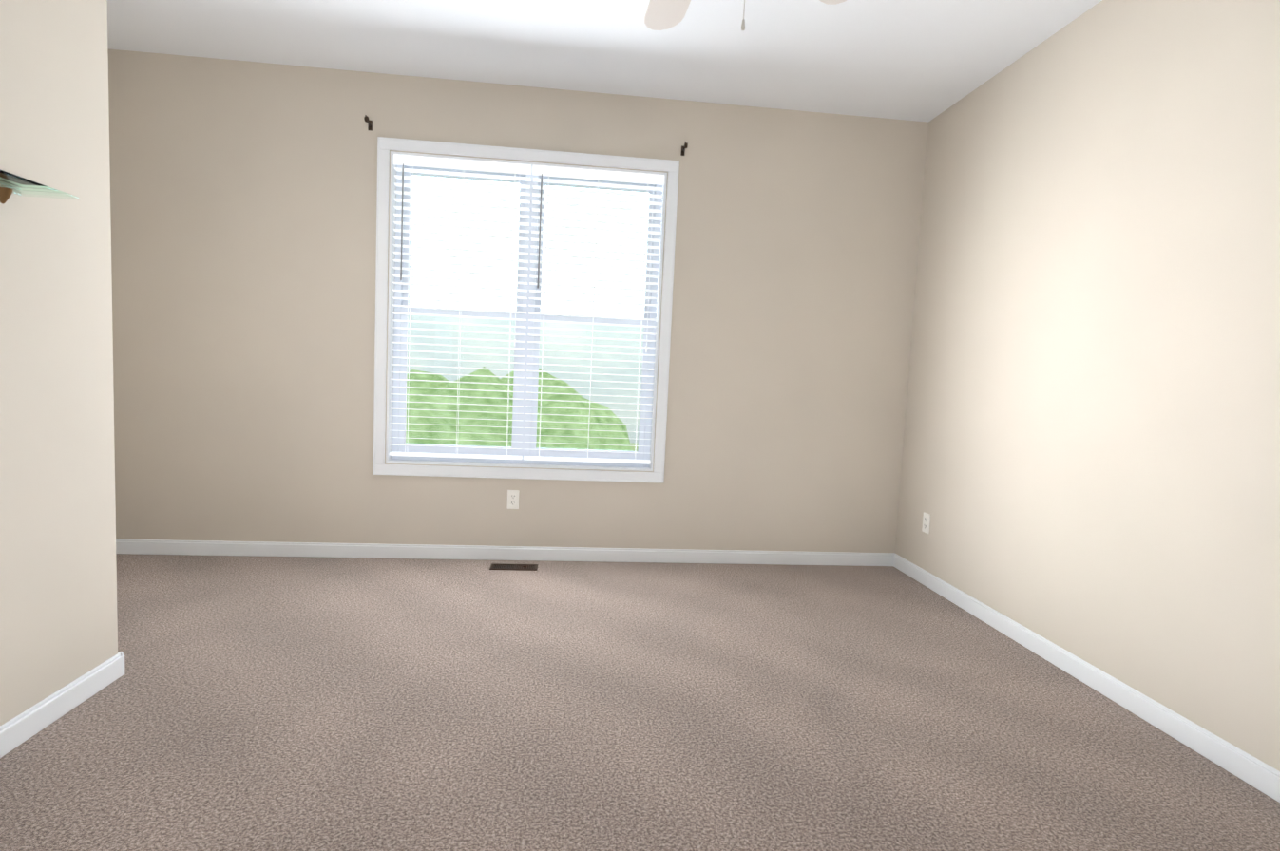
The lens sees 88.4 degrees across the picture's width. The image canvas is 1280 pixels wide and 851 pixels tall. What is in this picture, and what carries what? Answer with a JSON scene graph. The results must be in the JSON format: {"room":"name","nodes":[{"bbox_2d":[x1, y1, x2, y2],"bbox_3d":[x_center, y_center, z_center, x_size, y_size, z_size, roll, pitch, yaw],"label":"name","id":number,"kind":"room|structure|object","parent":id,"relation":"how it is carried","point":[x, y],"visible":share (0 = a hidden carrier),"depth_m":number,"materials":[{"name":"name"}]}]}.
{"room":"empty bedroom","nodes":[
{"label":"empty bedroom","id":0,"kind":"room"},
{"bbox_2d":[0,0,117,725],"bbox_3d":[-1.680,-0.354,0.655,0.120,2.740,3.130,2,5,-6],"label":"wall","id":1,"kind":"structure","parent":0,"point":[58,601],"depth_m":1.98,"materials":[{"name":"beige paint"}]},
{"bbox_2d":[0,170,78,204],"bbox_3d":[-1.630,-0.604,1.558,0.152,0.060,0.590,2,5,-6],"label":"glass shelf","id":2,"kind":"object","parent":1,"relation":"attached to","point":[9,182],"visible":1,"depth_m":1.75,"materials":[{"name":"glass"}]},
{"bbox_2d":[0,538,1279,802],"bbox_3d":[-0.493,0.951,1.705,4.705,0.084,4.520,2,5,-6],"label":"baseboard","id":3,"kind":"structure","parent":1,"relation":"attached to","point":[17,731],"depth_m":3.66,"materials":[{"name":"white wood"}]},
{"bbox_2d":[107,48,928,553],"bbox_3d":[-0.666,-0.564,3.922,4.945,2.740,0.160,2,5,-6],"label":"wall","id":4,"kind":"structure","parent":0,"point":[242,231],"depth_m":3.80,"materials":[{"name":"beige paint"}]},
{"bbox_2d":[363,114,372,131],"bbox_3d":[-1.494,-1.668,3.617,0.022,0.056,0.098,2,5,-9],"label":"curtain bracket","id":5,"kind":"object","parent":4,"relation":"attached to","point":[369,122],"depth_m":3.66,"materials":[{"name":"brown metal"}]},
{"bbox_2d":[506,490,519,509],"bbox_3d":[-0.754,0.441,3.911,0.070,0.115,0.008,2,5,-6],"label":"outlet","id":6,"kind":"object","parent":4,"relation":"attached to","point":[512,499],"visible":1,"depth_m":3.91,"materials":[{"name":"white plastic"}]},
{"bbox_2d":[372,136,679,483],"bbox_3d":[-0.666,-0.636,3.905,1.697,1.897,0.182,2,5,-6],"label":"window","id":7,"kind":"structure","parent":4,"relation":"in","point":[385,145],"depth_m":3.90,"materials":[{"name":"white"}]},
{"bbox_2d":[389,153,531,459],"bbox_3d":[-1.045,-0.661,3.822,0.764,1.710,0.078,2,5,-6],"label":"window blind","id":8,"kind":"object","parent":7,"relation":"attached to","point":[460,164],"visible":1,"depth_m":3.80,"materials":[{"name":"white plastic"}]},
{"bbox_2d":[385,151,667,471],"bbox_3d":[-0.663,-0.633,3.873,1.565,1.765,0.076,2,5,-6],"label":"window frame","id":9,"kind":"structure","parent":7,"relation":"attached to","point":[392,188],"depth_m":3.84,"materials":[{"name":"white"}]},
{"bbox_2d":[523,165,664,464],"bbox_3d":[-0.278,-0.632,3.901,0.764,1.710,0.078,2,5,-6],"label":"window blind","id":10,"kind":"object","parent":7,"relation":"attached to","point":[593,174],"visible":0.96,"depth_m":3.88,"materials":[{"name":"white plastic"}]},
{"bbox_2d":[680,141,687,155],"bbox_3d":[0.257,-1.602,3.799,0.022,0.056,0.098,2,5,-9],"label":"curtain bracket","id":11,"kind":"object","parent":4,"relation":"attached to","point":[685,143],"depth_m":3.83,"materials":[{"name":"brown metal"}]},
{"bbox_2d":[106,0,1102,122],"bbox_3d":[-0.367,-1.786,1.490,5.105,0.100,4.920,2,5,-6],"label":"ceiling","id":12,"kind":"structure","parent":0,"point":[926,61],"depth_m":3.21,"materials":[{"name":"white paint"}]},
{"bbox_2d":[644,0,846,30],"bbox_3d":[0.187,-1.456,1.978,1.154,0.583,1.141,2,5,-6],"label":"ceiling fan","id":13,"kind":"object","parent":12,"relation":"hanging from","point":[662,14],"visible":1,"depth_m":2.44,"materials":[{"name":"white"}]},
{"bbox_2d":[0,554,1279,850],"bbox_3d":[-0.497,1.043,1.712,5.105,0.100,4.920,2,5,-6],"label":"floor","id":14,"kind":"structure","parent":0,"point":[300,704],"depth_m":2.13,"materials":[{"name":"carpet"}]},
{"bbox_2d":[489,563,538,571],"bbox_3d":[-0.725,0.814,3.793,0.270,0.009,0.112,2,5,-6],"label":"air vent register","id":15,"kind":"object","parent":14,"relation":"on","point":[506,566],"visible":1,"depth_m":3.79,"materials":[{"name":"brown metal"}]},
{"bbox_2d":[895,0,1279,771],"bbox_3d":[1.972,-0.277,1.791,0.120,2.740,4.640,2,5,-6],"label":"wall","id":16,"kind":"structure","parent":0,"point":[1091,464],"depth_m":2.52,"materials":[{"name":"beige paint"}]},
{"bbox_2d":[921,512,930,534],"bbox_3d":[1.664,0.568,3.829,0.008,0.115,0.070,2,5,-6],"label":"outlet","id":17,"kind":"object","parent":16,"relation":"attached to","point":[926,523],"visible":1,"depth_m":3.82,"materials":[{"name":"white plastic"}]},
{"label":"outside","id":18,"kind":"structure","parent":0,"visible":0},
{"bbox_2d":[407,314,656,443],"bbox_3d":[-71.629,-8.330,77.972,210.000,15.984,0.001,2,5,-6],"label":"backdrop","id":19,"kind":"structure","parent":18,"point":[610,399],"depth_m":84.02,"materials":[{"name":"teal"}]},
{"bbox_2d":[630,442,650,451],"bbox_3d":[-17.134,2.046,82.302,160.000,0.200,154.000,2,5,-6],"label":"lawn","id":20,"kind":"structure","parent":18,"point":[634,448],"depth_m":82.53,"materials":[{"name":"green plant"}]},
{"bbox_2d":[406,369,449,389],"bbox_3d":[-5.213,3.271,14.540,4.373,9.008,4.201,2,5,-6],"label":"tree","id":21,"kind":"object","parent":20,"relation":"on","point":[421,384],"depth_m":13.84,"materials":[{"name":"green plant"}]},
{"bbox_2d":[405,366,534,464],"bbox_3d":[-4.082,3.327,13.647,4.304,9.140,4.344,2,5,-6],"label":"bush","id":22,"kind":"object","parent":20,"relation":"on","point":[462,425],"depth_m":12.19,"materials":[{"name":"green plant"}]},
{"bbox_2d":[500,368,632,467],"bbox_3d":[-2.655,3.191,15.235,5.368,9.293,5.008,2,5,-6],"label":"bush","id":23,"kind":"object","parent":20,"relation":"on","point":[578,437],"depth_m":13.72,"materials":[{"name":"green plant"}]}
]}

